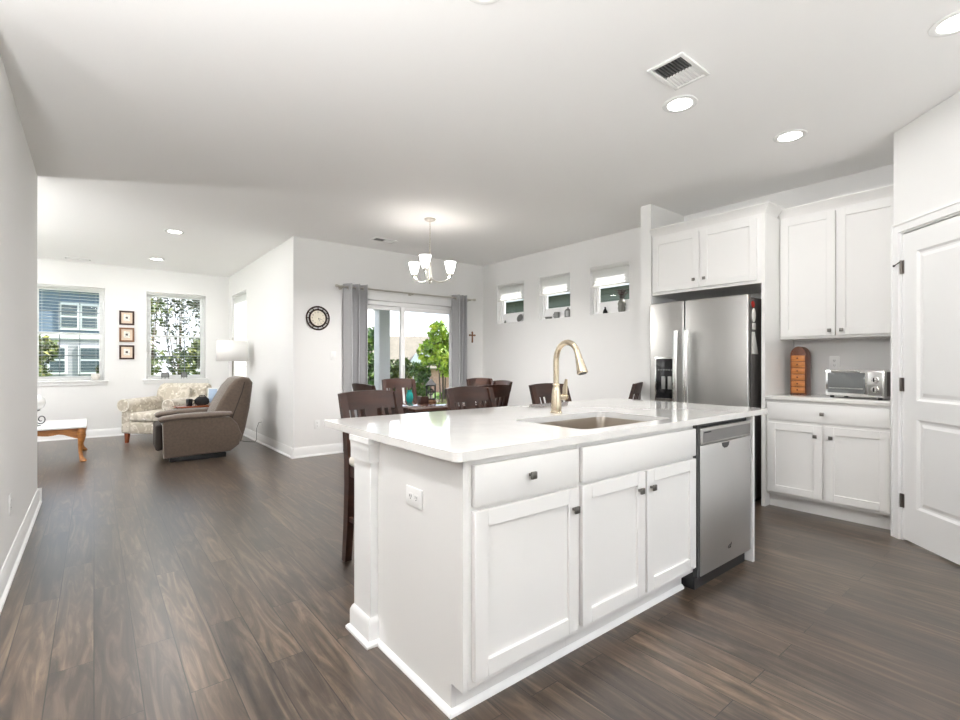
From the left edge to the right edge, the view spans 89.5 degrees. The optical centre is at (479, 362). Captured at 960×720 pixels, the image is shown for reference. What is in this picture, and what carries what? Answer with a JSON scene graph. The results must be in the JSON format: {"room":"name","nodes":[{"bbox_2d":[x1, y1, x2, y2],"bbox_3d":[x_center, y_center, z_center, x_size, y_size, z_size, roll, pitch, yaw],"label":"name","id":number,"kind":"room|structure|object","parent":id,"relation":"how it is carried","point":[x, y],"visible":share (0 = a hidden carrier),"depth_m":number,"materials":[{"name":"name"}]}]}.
{"room":"open-plan kitchen","nodes":[
{"label":"open-plan kitchen","id":0,"kind":"room"},
{"bbox_2d":[0,54,36,569],"bbox_3d":[-2.969,-0.195,3.024,0.130,2.740,2.530,0,0,-39],"label":"wall","id":1,"kind":"structure","parent":0,"point":[18,175],"depth_m":2.96,"materials":[{"name":"white paint"}]},
{"bbox_2d":[8,493,10,515],"bbox_3d":[-2.622,0.790,2.701,0.008,0.114,0.072,0,0,-39],"label":"wall outlet","id":2,"kind":"object","parent":1,"relation":"attached to","point":[9,496],"visible":1,"depth_m":2.67,"materials":[{"name":"white plastic"}]},
{"bbox_2d":[0,488,41,613],"bbox_3d":[-2.906,1.113,3.073,0.028,0.125,2.530,0,0,-39],"label":"baseboard","id":3,"kind":"structure","parent":1,"relation":"attached to","point":[9,568],"depth_m":2.87,"materials":[{"name":"white wood"}]},
{"bbox_2d":[37,258,228,429],"bbox_3d":[-6.795,-0.195,7.173,5.823,2.740,0.150,0,0,-39],"label":"wall","id":4,"kind":"structure","parent":0,"point":[126,288],"depth_m":7.86,"materials":[{"name":"white paint"}]},
{"bbox_2d":[37,287,108,385],"bbox_3d":[-6.351,-0.419,7.492,0.955,1.538,0.185,0,0,-39],"label":"window","id":5,"kind":"structure","parent":4,"relation":"in","point":[101,334],"depth_m":7.58,"materials":[{"name":"white plastic"}]},
{"bbox_2d":[37,284,103,379],"bbox_3d":[-6.343,-0.464,7.482,0.839,1.447,0.050,0,0,-39],"label":"window blind","id":6,"kind":"object","parent":5,"relation":"attached to","point":[38,285],"visible":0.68,"depth_m":7.46,"materials":[{"name":"white plastic"}]},
{"bbox_2d":[91,374,99,379],"bbox_3d":[-6.064,0.220,7.634,0.116,0.102,0.052,0,0,-39],"label":"bowl","id":7,"kind":"object","parent":5,"relation":"on","point":[93,376],"visible":1,"depth_m":7.61,"materials":[{"name":"white ceramic"}]},
{"bbox_2d":[37,428,135,441],"bbox_3d":[-6.751,1.113,7.094,5.493,0.125,0.028,0,0,-39],"label":"baseboard","id":8,"kind":"structure","parent":4,"relation":"attached to","point":[109,432],"depth_m":7.62,"materials":[{"name":"white wood"}]},
{"bbox_2d":[119,310,133,324],"bbox_3d":[-5.758,-0.735,7.891,0.200,0.230,0.020,0,0,-39],"label":"picture frame","id":9,"kind":"object","parent":4,"relation":"attached to","point":[125,317],"visible":1,"depth_m":7.89,"materials":[{"name":"brown wood"}]},
{"bbox_2d":[119,327,133,341],"bbox_3d":[-5.758,-0.460,7.891,0.200,0.230,0.020,0,0,-39],"label":"picture frame","id":10,"kind":"object","parent":4,"relation":"attached to","point":[125,334],"visible":1,"depth_m":7.89,"materials":[{"name":"beige"}]},
{"bbox_2d":[119,345,133,358],"bbox_3d":[-5.758,-0.175,7.891,0.200,0.230,0.020,0,0,-39],"label":"picture frame","id":11,"kind":"object","parent":4,"relation":"attached to","point":[125,351],"visible":1,"depth_m":7.89,"materials":[{"name":"brown wood"}]},
{"bbox_2d":[143,292,208,383],"bbox_3d":[-5.249,-0.419,8.372,0.965,1.538,0.185,0,0,-39],"label":"window","id":12,"kind":"structure","parent":4,"relation":"in","point":[148,298],"depth_m":8.36,"materials":[{"name":"white plastic"}]},
{"bbox_2d":[147,292,204,378],"bbox_3d":[-5.241,-0.464,8.362,0.849,1.447,0.050,0,0,-39],"label":"window blind","id":13,"kind":"object","parent":12,"relation":"attached to","point":[148,293],"visible":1,"depth_m":8.33,"materials":[{"name":"white plastic"}]},
{"bbox_2d":[229,239,289,446],"bbox_3d":[-3.433,-0.195,7.508,0.150,2.740,3.520,0,0,-39],"label":"wall","id":14,"kind":"structure","parent":0,"point":[266,280],"depth_m":6.86,"materials":[{"name":"white paint"}]},
{"bbox_2d":[233,290,245,376],"bbox_3d":[-4.069,-0.373,8.241,0.050,1.627,1.024,0,0,-39],"label":"window blind","id":15,"kind":"object","parent":14,"relation":"attached to","point":[239,299],"visible":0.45,"depth_m":8.27,"materials":[{"name":"white plastic"}]},
{"bbox_2d":[243,428,293,458],"bbox_3d":[-3.438,1.113,7.371,0.028,0.125,3.668,0,0,-39],"label":"baseboard","id":16,"kind":"structure","parent":14,"relation":"attached to","point":[281,448],"depth_m":6.69,"materials":[{"name":"white wood"}]},
{"bbox_2d":[290,236,481,447],"bbox_3d":[-1.119,-0.195,7.007,3.144,2.740,0.150,0,0,-39],"label":"wall","id":17,"kind":"structure","parent":0,"point":[316,266],"depth_m":6.25,"materials":[{"name":"white paint"}]},
{"bbox_2d":[314,420,319,428],"bbox_3d":[-2.069,0.780,6.147,0.072,0.114,0.008,0,0,-39],"label":"wall outlet","id":18,"kind":"object","parent":17,"relation":"attached to","point":[316,422],"visible":1,"depth_m":6.14,"materials":[{"name":"white plastic"}]},
{"bbox_2d":[291,443,343,458],"bbox_3d":[-2.034,1.113,6.162,0.715,0.125,0.028,0,0,-39],"label":"baseboard","id":19,"kind":"structure","parent":17,"relation":"attached to","point":[310,451],"depth_m":6.14,"materials":[{"name":"white wood"}]},
{"bbox_2d":[306,306,329,329],"bbox_3d":[-2.056,-0.570,6.145,0.310,0.310,0.026,0,0,-39],"label":"wall clock","id":20,"kind":"object","parent":17,"relation":"attached to","point":[318,318],"visible":1,"depth_m":6.14,"materials":[{"name":"brown metal"}]},
{"bbox_2d":[335,284,475,301],"bbox_3d":[-0.986,-0.983,6.936,2.286,0.053,0.124,0,0,-39],"label":"curtain rod","id":21,"kind":"object","parent":17,"relation":"attached to","point":[336,285],"visible":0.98,"depth_m":6.83,"materials":[{"name":"silver metal"}]},
{"bbox_2d":[343,283,367,451],"bbox_3d":[-1.616,0.062,6.373,0.341,2.195,0.173,0,0,-35],"label":"curtain","id":22,"kind":"object","parent":21,"relation":"hanging from","point":[355,300],"visible":0.69,"depth_m":6.35,"materials":[{"name":"grey fabric"}]},
{"bbox_2d":[451,295,466,386],"bbox_3d":[-0.309,0.062,7.418,0.225,2.195,0.172,0,0,-32],"label":"curtain","id":23,"kind":"object","parent":21,"relation":"hanging from","point":[458,305],"visible":0.68,"depth_m":7.38,"materials":[{"name":"grey fabric"}]},
{"bbox_2d":[368,292,450,306],"bbox_3d":[-1.015,0.102,6.981,1.870,2.145,0.018,0,0,-39],"label":"trim","id":24,"kind":"structure","parent":17,"relation":"attached to","point":[371,295],"depth_m":6.96,"materials":[{"name":"white"}]},
{"bbox_2d":[368,300,451,400],"bbox_3d":[-1.069,0.156,7.049,1.716,2.038,0.125,0,0,-39],"label":"door","id":25,"kind":"structure","parent":17,"relation":"in","point":[377,305],"depth_m":6.99,"materials":[{"name":"white plastic"}]},
{"bbox_2d":[0,0,959,276],"bbox_3d":[-1.596,-1.690,3.057,8.817,0.250,13.070,0,0,-39],"label":"ceiling","id":26,"kind":"structure","parent":0,"point":[242,128],"depth_m":3.02,"materials":[{"name":"white paint"}]},
{"bbox_2d":[65,257,90,260],"bbox_3d":[-6.020,-1.560,7.248,0.300,0.008,0.120,0,0,-39],"label":"ceiling vent","id":27,"kind":"object","parent":26,"relation":"in","point":[65,257],"visible":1,"depth_m":7.22,"materials":[{"name":"white metal"}]},
{"bbox_2d":[165,229,183,233],"bbox_3d":[-3.635,-1.561,5.760,0.200,0.006,0.200,0,0,-39],"label":"recessed light","id":28,"kind":"object","parent":26,"relation":"in","point":[173,231],"visible":1,"depth_m":5.74,"materials":[{"name":"white plastic"}]},
{"bbox_2d":[371,237,396,243],"bbox_3d":[-1.222,-1.560,6.158,0.300,0.008,0.150,0,0,-39],"label":"ceiling vent","id":29,"kind":"object","parent":26,"relation":"in","point":[375,238],"visible":1,"depth_m":6.15,"materials":[{"name":"white metal"}]},
{"bbox_2d":[409,217,455,283],"bbox_3d":[-0.539,-1.210,5.303,0.519,0.710,0.518,0,0,-39],"label":"chandelier","id":30,"kind":"object","parent":26,"relation":"hanging from","point":[425,259],"visible":1,"depth_m":5.26,"materials":[{"name":"white glass"}]},
{"bbox_2d":[470,0,499,4],"bbox_3d":[0.020,-1.561,2.011,0.200,0.006,0.200,0,0,-39],"label":"recessed light","id":31,"kind":"object","parent":26,"relation":"in","point":[482,2],"visible":1,"depth_m":2.09,"materials":[{"name":"white plastic"}]},
{"bbox_2d":[647,52,709,90],"bbox_3d":[1.067,-1.560,2.599,0.290,0.008,0.200,0,0,-39],"label":"ceiling vent","id":32,"kind":"object","parent":26,"relation":"in","point":[677,63],"visible":1,"depth_m":2.59,"materials":[{"name":"white metal"}]},
{"bbox_2d":[662,95,697,112],"bbox_3d":[1.208,-1.561,2.925,0.200,0.006,0.200,0,0,-39],"label":"recessed light","id":33,"kind":"object","parent":26,"relation":"in","point":[682,103],"visible":1,"depth_m":2.91,"materials":[{"name":"white plastic"}]},
{"bbox_2d":[773,129,806,142],"bbox_3d":[2.137,-1.561,3.337,0.200,0.006,0.200,0,0,-39],"label":"recessed light","id":34,"kind":"object","parent":26,"relation":"in","point":[796,134],"visible":1,"depth_m":3.33,"materials":[{"name":"white plastic"}]},
{"bbox_2d":[928,10,959,36],"bbox_3d":[2.193,-1.561,2.222,0.200,0.006,0.200,0,0,-39],"label":"recessed light","id":35,"kind":"object","parent":26,"relation":"in","point":[948,25],"visible":1,"depth_m":2.25,"materials":[{"name":"white plastic"}]},
{"bbox_2d":[0,434,959,719],"bbox_3d":[-1.596,1.275,3.057,8.817,0.200,13.070,0,0,-39],"label":"floor","id":36,"kind":"structure","parent":0,"point":[145,585],"depth_m":2.18,"materials":[{"name":"brown wood"}]},
{"bbox_2d":[37,418,87,461],"bbox_3d":[-5.420,0.963,5.833,1.073,0.425,1.013,0,0,-39],"label":"coffee table","id":37,"kind":"object","parent":36,"relation":"on","point":[75,428],"visible":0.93,"depth_m":5.75,"materials":[{"name":"white"}]},
{"bbox_2d":[37,395,45,425],"bbox_3d":[-5.290,0.564,5.757,0.190,0.372,0.192,0,0,-39],"label":"ornament","id":38,"kind":"object","parent":37,"relation":"on","point":[41,402],"visible":0.29,"depth_m":5.75,"materials":[{"name":"white ceramic"}]},
{"bbox_2d":[117,383,211,442],"bbox_3d":[-4.835,0.753,7.515,0.869,0.846,1.000,0,0,3],"label":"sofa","id":39,"kind":"object","parent":36,"relation":"on","point":[138,414],"visible":0.58,"depth_m":7.11,"materials":[{"name":"fabric"}]},
{"bbox_2d":[130,409,163,421],"bbox_3d":[-4.842,0.792,7.400,0.500,0.135,0.770,0,0,3],"label":"seat cushion","id":40,"kind":"object","parent":39,"relation":"on","point":[136,415],"depth_m":7.03,"materials":[{"name":"fabric"}]},
{"bbox_2d":[163,386,191,400],"bbox_3d":[-4.795,0.520,7.673,0.420,0.294,0.168,0,0,3],"label":"throw pillow","id":41,"kind":"object","parent":39,"relation":"on","point":[171,392],"visible":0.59,"depth_m":7.63,"materials":[{"name":"fabric"}]},
{"bbox_2d":[172,404,209,408],"bbox_3d":[-4.050,0.890,6.941,0.570,0.570,0.275,0,0,-45],"label":"side table","id":42,"kind":"object","parent":36,"relation":"on","point":[207,405],"visible":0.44,"depth_m":6.79,"materials":[{"name":"brown wood"}]},
{"bbox_2d":[186,399,194,405],"bbox_3d":[-4.091,0.557,6.832,0.106,0.096,0.083,0,0,-7],"label":"mug","id":43,"kind":"object","parent":42,"relation":"on","point":[189,402],"visible":1,"depth_m":6.80,"materials":[{"name":"black ceramic"}]},
{"bbox_2d":[195,395,209,404],"bbox_3d":[-4.009,0.532,6.978,0.122,0.146,0.200,0,0,39],"label":"pouch","id":44,"kind":"object","parent":42,"relation":"on","point":[201,399],"visible":1,"depth_m":6.94,"materials":[{"name":"black fabric"}]},
{"bbox_2d":[207,388,217,403],"bbox_3d":[-3.943,0.484,7.150,0.140,0.238,0.095,0,0,-19],"label":"photo frame","id":45,"kind":"object","parent":42,"relation":"on","point":[211,393],"visible":0.54,"depth_m":7.12,"materials":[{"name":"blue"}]},
{"bbox_2d":[153,376,252,461],"bbox_3d":[-3.563,0.675,6.238,1.060,1.000,0.880,0,0,-37],"label":"recliner","id":46,"kind":"object","parent":36,"relation":"on","point":[185,434],"visible":1,"depth_m":5.95,"materials":[{"name":"brown fabric"}]},
{"bbox_2d":[216,337,248,375],"bbox_3d":[-3.761,0.393,7.361,0.444,1.565,0.444,0,0,-39],"label":"floor lamp","id":47,"kind":"object","parent":36,"relation":"on","point":[232,350],"visible":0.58,"depth_m":7.18,"materials":[{"name":"white fabric"}]},
{"bbox_2d":[352,383,381,416],"bbox_3d":[-0.901,0.683,4.641,0.570,0.989,0.430,0,0,-39],"label":"dining chair","id":48,"kind":"object","parent":36,"relation":"on","point":[356,386],"visible":0.06,"depth_m":4.42,"materials":[{"name":"brown wood"}]},
{"bbox_2d":[338,390,403,561],"bbox_3d":[-0.536,0.676,2.886,0.430,1.003,0.570,0,0,-43],"label":"bar stool","id":49,"kind":"object","parent":36,"relation":"on","point":[368,400],"visible":0.31,"depth_m":2.90,"materials":[{"name":"brown wood"}]},
{"bbox_2d":[382,378,416,400],"bbox_3d":[-0.878,0.683,5.733,0.430,0.989,0.570,0,0,-31],"label":"dining chair","id":50,"kind":"object","parent":36,"relation":"on","point":[398,384],"visible":0.17,"depth_m":5.95,"materials":[{"name":"brown wood"}]},
{"bbox_2d":[384,399,483,414],"bbox_3d":[-0.515,0.797,5.039,0.920,0.755,0.900,0,0,-39],"label":"dining table","id":51,"kind":"object","parent":36,"relation":"on","point":[440,404],"visible":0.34,"depth_m":4.69,"materials":[{"name":"brown wood"}]},
{"bbox_2d":[406,390,412,402],"bbox_3d":[-0.750,0.355,5.158,0.080,0.130,0.080,0,0,-39],"label":"vase","id":52,"kind":"object","parent":51,"relation":"on","point":[409,396],"visible":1,"depth_m":5.13,"materials":[{"name":"teal glass"}]},
{"bbox_2d":[417,392,428,403],"bbox_3d":[-0.592,0.358,5.016,0.100,0.124,0.070,0,0,-39],"label":"planter box","id":53,"kind":"object","parent":51,"relation":"on","point":[423,399],"visible":1,"depth_m":4.99,"materials":[{"name":"brown wood"}]},
{"bbox_2d":[426,376,435,402],"bbox_3d":[-0.525,0.281,5.172,0.120,0.278,0.120,0,0,-4],"label":"lantern","id":54,"kind":"object","parent":51,"relation":"on","point":[430,382],"visible":0.85,"depth_m":5.12,"materials":[{"name":"black metal"}]},
{"bbox_2d":[445,386,496,409],"bbox_3d":[0.068,0.676,3.419,0.430,1.003,0.570,0,0,-39],"label":"dining chair","id":55,"kind":"object","parent":36,"relation":"on","point":[469,395],"visible":0.12,"depth_m":3.60,"materials":[{"name":"brown wood"}]},
{"bbox_2d":[466,378,495,402],"bbox_3d":[0.155,0.683,5.957,0.430,0.989,0.570,0,0,-43],"label":"dining chair","id":56,"kind":"object","parent":36,"relation":"on","point":[472,381],"visible":0.07,"depth_m":6.14,"materials":[{"name":"brown wood"}]},
{"bbox_2d":[476,385,509,407],"bbox_3d":[-0.050,0.683,4.425,0.430,0.989,0.570,0,0,-39],"label":"dining chair","id":57,"kind":"object","parent":36,"relation":"on","point":[502,391],"visible":0.09,"depth_m":4.29,"materials":[{"name":"brown wood"}]},
{"bbox_2d":[491,380,512,406],"bbox_3d":[0.024,0.683,5.194,0.570,0.989,0.430,0,0,-25],"label":"dining chair","id":58,"kind":"object","parent":36,"relation":"on","point":[497,382],"visible":0.04,"depth_m":5.29,"materials":[{"name":"brown wood"}]},
{"bbox_2d":[456,444,579,705],"bbox_3d":[0.005,0.745,1.959,0.548,0.860,0.627,0,0,-39],"label":"base cabinet","id":59,"kind":"object","parent":36,"relation":"on","point":[523,509],"visible":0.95,"depth_m":1.71,"materials":[{"name":"white wood"}]},
{"bbox_2d":[345,416,754,719],"bbox_3d":[0.515,0.745,2.509,2.189,0.860,0.824,0,0,-39],"label":"kitchen island","id":60,"kind":"object","parent":36,"relation":"on","point":[410,603],"visible":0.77,"depth_m":1.82,"materials":[{"name":"white wood"}]},
{"bbox_2d":[406,485,422,509],"bbox_3d":[-0.246,0.499,1.800,0.008,0.072,0.114,0,0,-39],"label":"wall outlet","id":61,"kind":"object","parent":60,"relation":"attached to","point":[414,496],"visible":1,"depth_m":1.79,"materials":[{"name":"white plastic"}]},
{"bbox_2d":[324,398,767,461],"bbox_3d":[0.507,0.298,2.710,2.397,0.031,1.140,0,0,-39],"label":"island countertop","id":62,"kind":"structure","parent":60,"relation":"on","point":[464,435],"depth_m":2.23,"materials":[{"name":"white stone"}]},
{"bbox_2d":[550,340,587,413],"bbox_3d":[0.512,0.077,2.676,0.130,0.411,0.263,0,0,-35],"label":"faucet","id":63,"kind":"object","parent":62,"relation":"on","point":[556,397],"visible":1,"depth_m":2.71,"materials":[{"name":"beige metal"}]},
{"bbox_2d":[538,417,647,428],"bbox_3d":[0.574,0.417,2.447,0.736,0.205,0.496,0,0,-39],"label":"sink","id":64,"kind":"object","parent":62,"relation":"in","point":[592,422],"visible":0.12,"depth_m":2.75,"materials":[{"name":"silver metal"}]},
{"bbox_2d":[529,383,571,403],"bbox_3d":[0.725,0.676,3.955,0.430,1.003,0.570,0,0,-36],"label":"bar stool","id":65,"kind":"object","parent":36,"relation":"on","point":[537,391],"visible":0.09,"depth_m":4.11,"materials":[{"name":"brown wood"}]},
{"bbox_2d":[565,426,695,646],"bbox_3d":[0.574,0.745,2.413,0.905,0.860,0.627,0,0,-39],"label":"base cabinet","id":66,"kind":"object","parent":36,"relation":"on","point":[637,493],"visible":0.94,"depth_m":2.14,"materials":[{"name":"white wood"}]},
{"bbox_2d":[628,382,642,399],"bbox_3d":[1.406,0.683,5.015,0.570,0.989,0.430,0,0,30],"label":"dining chair","id":67,"kind":"object","parent":36,"relation":"on","point":[636,388],"visible":0.06,"depth_m":4.75,"materials":[{"name":"brown wood"}]},
{"bbox_2d":[650,294,760,500],"bbox_3d":[2.162,0.302,4.523,0.788,1.745,0.905,0,0,-39],"label":"refrigerator","id":68,"kind":"object","parent":36,"relation":"on","point":[701,349],"visible":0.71,"depth_m":4.24,"materials":[{"name":"grey metal"}]},
{"bbox_2d":[752,308,755,321],"bbox_3d":[2.288,-0.400,4.043,0.068,0.116,0.009,0,0,-39],"label":"magnet","id":69,"kind":"object","parent":68,"relation":"attached to","point":[753,309],"visible":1,"depth_m":4.03,"materials":[{"name":"white plastic"}]},
{"bbox_2d":[752,332,757,353],"bbox_3d":[2.309,-0.168,4.064,0.122,0.185,0.003,0,0,-39],"label":"paper note","id":70,"kind":"object","parent":68,"relation":"attached to","point":[754,343],"visible":1,"depth_m":4.05,"materials":[{"name":"white paper"}]},
{"bbox_2d":[681,417,750,589],"bbox_3d":[1.171,0.748,2.897,0.626,0.855,0.603,0,0,-39],"label":"dishwasher","id":71,"kind":"object","parent":36,"relation":"on","point":[723,448],"visible":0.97,"depth_m":2.63,"materials":[{"name":"silver metal"}]},
{"bbox_2d":[649,201,793,505],"bbox_3d":[2.252,-0.065,4.522,0.663,2.480,1.077,0,0,-39],"label":"tall cabinet","id":72,"kind":"object","parent":36,"relation":"on","point":[735,251],"visible":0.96,"depth_m":4.17,"materials":[{"name":"white wood"}]},
{"bbox_2d":[767,399,890,529],"bbox_3d":[2.823,0.737,3.831,0.641,0.877,0.812,0,0,-39],"label":"base cabinet","id":73,"kind":"object","parent":36,"relation":"on","point":[833,460],"visible":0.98,"depth_m":3.62,"materials":[{"name":"white wood"}]},
{"bbox_2d":[765,393,890,405],"bbox_3d":[2.830,0.281,3.832,0.628,0.031,0.818,0,0,-39],"label":"countertop","id":74,"kind":"structure","parent":73,"relation":"on","point":[813,397],"depth_m":3.69,"materials":[{"name":"white stone"}]},
{"bbox_2d":[790,347,810,394],"bbox_3d":[2.732,0.062,4.131,0.137,0.405,0.118,0,0,-39],"label":"chest","id":75,"kind":"object","parent":74,"relation":"on","point":[800,357],"visible":1,"depth_m":4.09,"materials":[{"name":"brown wood"}]},
{"bbox_2d":[826,370,890,399],"bbox_3d":[2.862,0.158,3.625,0.301,0.215,0.386,0,0,-26],"label":"toaster oven","id":76,"kind":"object","parent":74,"relation":"on","point":[846,383],"visible":0.93,"depth_m":3.54,"materials":[{"name":"silver metal"}]},
{"bbox_2d":[641,204,683,399],"bbox_3d":[1.894,-0.195,5.007,0.628,2.740,0.115,0,0,-39],"label":"wall","id":77,"kind":"structure","parent":0,"point":[652,216],"depth_m":4.82,"materials":[{"name":"white paint"}]},
{"bbox_2d":[482,164,893,405],"bbox_3d":[1.782,-0.195,5.771,0.150,2.740,5.400,0,0,-39],"label":"wall","id":78,"kind":"structure","parent":0,"point":[609,344],"depth_m":6.13,"materials":[{"name":"white paint"}]},
{"bbox_2d":[497,281,523,323],"bbox_3d":[0.508,-0.906,7.360,0.140,0.592,0.602,0,0,-39],"label":"window","id":79,"kind":"structure","parent":78,"relation":"in","point":[502,316],"depth_m":7.55,"materials":[{"name":"white plastic"}]},
{"bbox_2d":[498,281,523,301],"bbox_3d":[0.481,-1.075,7.338,0.050,0.250,0.587,0,0,-39],"label":"window blind","id":80,"kind":"object","parent":79,"relation":"attached to","point":[514,291],"visible":0.99,"depth_m":7.33,"materials":[{"name":"white fabric"}]},
{"bbox_2d":[539,272,569,319],"bbox_3d":[1.067,-0.906,6.659,0.140,0.592,0.579,0,0,-39],"label":"window","id":81,"kind":"structure","parent":78,"relation":"in","point":[544,312],"depth_m":6.84,"materials":[{"name":"white plastic"}]},
{"bbox_2d":[540,273,569,295],"bbox_3d":[1.040,-1.075,6.637,0.050,0.250,0.564,0,0,-39],"label":"window blind","id":82,"kind":"object","parent":81,"relation":"attached to","point":[556,284],"visible":0.91,"depth_m":6.63,"materials":[{"name":"white fabric"}]},
{"bbox_2d":[564,307,569,316],"bbox_3d":[1.178,-0.678,6.485,0.092,0.137,0.091,0,0,-39],"label":"canister","id":83,"kind":"object","parent":81,"relation":"on","point":[567,311],"visible":0.81,"depth_m":6.45,"materials":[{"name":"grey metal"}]},
{"bbox_2d":[590,261,629,314],"bbox_3d":[1.631,-0.906,5.952,0.140,0.592,0.581,0,0,-39],"label":"window","id":84,"kind":"structure","parent":78,"relation":"in","point":[596,307],"depth_m":6.12,"materials":[{"name":"white plastic"}]},
{"bbox_2d":[591,261,628,287],"bbox_3d":[1.604,-1.075,5.931,0.050,0.250,0.566,0,0,-39],"label":"window blind","id":85,"kind":"object","parent":84,"relation":"attached to","point":[614,274],"visible":0.98,"depth_m":5.92,"materials":[{"name":"white fabric"}]},
{"bbox_2d":[615,289,628,311],"bbox_3d":[1.709,-0.753,5.815,0.096,0.287,0.166,0,0,-24],"label":"vase","id":86,"kind":"object","parent":84,"relation":"on","point":[621,303],"visible":0.99,"depth_m":5.80,"materials":[{"name":"grey glass"}]},
{"bbox_2d":[829,356,839,369],"bbox_3d":[3.008,0.000,4.107,0.008,0.114,0.072,0,0,-39],"label":"wall outlet","id":87,"kind":"object","parent":78,"relation":"attached to","point":[834,361],"visible":1,"depth_m":4.10,"materials":[{"name":"white plastic"}]},
{"bbox_2d":[779,184,893,340],"bbox_3d":[2.930,-0.752,3.916,0.367,1.105,0.812,0,0,-39],"label":"upper cabinet","id":88,"kind":"object","parent":78,"relation":"attached to","point":[835,252],"visible":0.91,"depth_m":3.81,"materials":[{"name":"white wood"}]},
{"bbox_2d":[894,91,959,229],"bbox_3d":[2.814,-0.195,2.792,0.110,2.740,1.000,0,0,6],"label":"wall","id":89,"kind":"structure","parent":0,"point":[927,148],"depth_m":3.00,"materials":[{"name":"white paint"}]},
{"bbox_2d":[891,200,959,539],"bbox_3d":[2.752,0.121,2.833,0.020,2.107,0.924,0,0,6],"label":"trim","id":90,"kind":"structure","parent":89,"relation":"attached to","point":[954,207],"depth_m":3.24,"materials":[{"name":"white wood"}]},
{"bbox_2d":[893,215,959,564],"bbox_3d":[2.751,0.155,2.853,0.111,2.015,0.810,0,0,6],"label":"door","id":91,"kind":"structure","parent":89,"relation":"in","point":[930,264],"depth_m":2.98,"materials":[{"name":"white wood"}]},
{"label":"outside","id":92,"kind":"structure","parent":0,"visible":0},
{"bbox_3d":[8.444,1.605,-10.585,120.000,0.300,52.920,0,0,-39],"label":"lawn","id":93,"kind":"structure","parent":92,"visible":0},
{"bbox_2d":[368,326,373,384],"bbox_3d":[-3.027,1.034,12.915,1.006,4.082,1.035,0,0,-21],"label":"shrub","id":94,"kind":"object","parent":93,"relation":"on","point":[370,330],"visible":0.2,"depth_m":12.70,"materials":[{"name":"green plant"}]},
{"bbox_2d":[406,362,431,395],"bbox_3d":[-1.679,1.509,13.451,1.149,3.132,1.256,0,0,-39],"label":"shrub","id":95,"kind":"object","parent":93,"relation":"on","point":[421,373],"visible":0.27,"depth_m":13.51,"materials":[{"name":"green plant"}]},
{"bbox_2d":[416,320,448,398],"bbox_3d":[-0.933,0.999,12.050,1.218,4.152,1.284,0,0,7],"label":"tree","id":96,"kind":"object","parent":93,"relation":"on","point":[436,347],"visible":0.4,"depth_m":11.79,"materials":[{"name":"green plant"}]},
{"bbox_2d":[506,283,628,313],"bbox_3d":[7.668,-1.245,10.722,7.600,5.400,15.800,0,0,-39],"label":"house","id":97,"kind":"structure","parent":93,"relation":"on","point":[608,293],"depth_m":12.05,"materials":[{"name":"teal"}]},
{"bbox_3d":[-1.614,1.375,8.985,4.517,0.300,3.540,0,0,-39],"label":"patio","id":98,"kind":"object","parent":93,"relation":"on","visible":0},
{"bbox_2d":[373,309,389,389],"bbox_3d":[-1.760,0.045,8.701,0.270,2.360,0.270,0,0,-39],"label":"porch column","id":99,"kind":"structure","parent":98,"relation":"on","point":[381,317],"depth_m":8.62,"materials":[{"name":"white"}]},
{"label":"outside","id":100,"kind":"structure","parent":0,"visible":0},
{"bbox_3d":[-24.229,2.925,78.480,180.000,0.300,127.080,0,0,-39],"label":"lawn","id":101,"kind":"structure","parent":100,"visible":0},
{"bbox_2d":[39,334,58,376],"bbox_3d":[-13.325,1.076,14.245,1.571,3.997,1.577,0,0,-39],"label":"shrub","id":102,"kind":"object","parent":101,"relation":"on","point":[50,345],"visible":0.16,"depth_m":14.42,"materials":[{"name":"green plant"}]},
{"bbox_2d":[39,289,98,375],"bbox_3d":[-23.775,-0.535,24.431,8.500,6.620,8.550,0,0,-39],"label":"house","id":103,"kind":"structure","parent":101,"relation":"on","point":[90,345],"depth_m":22.93,"materials":[{"name":"grey"}]},
{"bbox_2d":[151,297,174,374],"bbox_3d":[-9.472,0.027,13.812,1.433,6.096,1.435,0,0,-12],"label":"tree","id":104,"kind":"object","parent":101,"relation":"on","point":[155,309],"visible":0.19,"depth_m":13.84,"materials":[{"name":"green plant"}]},
{"bbox_2d":[153,297,199,374],"bbox_3d":[-11.090,-0.567,18.056,3.333,7.284,2.844,0,0,7],"label":"tree","id":105,"kind":"object","parent":101,"relation":"on","point":[179,303],"visible":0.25,"depth_m":17.71,"materials":[{"name":"green plant"}]},
{"bbox_2d":[166,338,199,374],"bbox_3d":[-9.502,1.014,16.094,2.056,4.121,2.299,0,0,-39],"label":"tree","id":106,"kind":"object","parent":101,"relation":"on","point":[194,351],"visible":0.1,"depth_m":15.73,"materials":[{"name":"green plant"}]},
{"bbox_2d":[188,300,199,327],"bbox_3d":[-11.533,0.102,20.712,1.683,5.946,1.565,0,0,-39],"label":"tree","id":107,"kind":"object","parent":101,"relation":"on","point":[196,306],"visible":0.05,"depth_m":20.34,"materials":[{"name":"green plant"}]},
{"bbox_2d":[390,357,414,390],"bbox_3d":[-2.559,1.439,14.848,1.242,3.272,1.130,0,0,-11],"label":"shrub","id":108,"kind":"object","parent":101,"relation":"on","point":[394,366],"visible":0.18,"depth_m":14.63,"materials":[{"name":"green plant"}]},
{"bbox_2d":[390,336,448,391],"bbox_3d":[-5.856,0.050,49.367,8.100,5.450,8.150,0,0,-11],"label":"house","id":109,"kind":"structure","parent":101,"relation":"on","point":[411,343],"depth_m":46.92,"materials":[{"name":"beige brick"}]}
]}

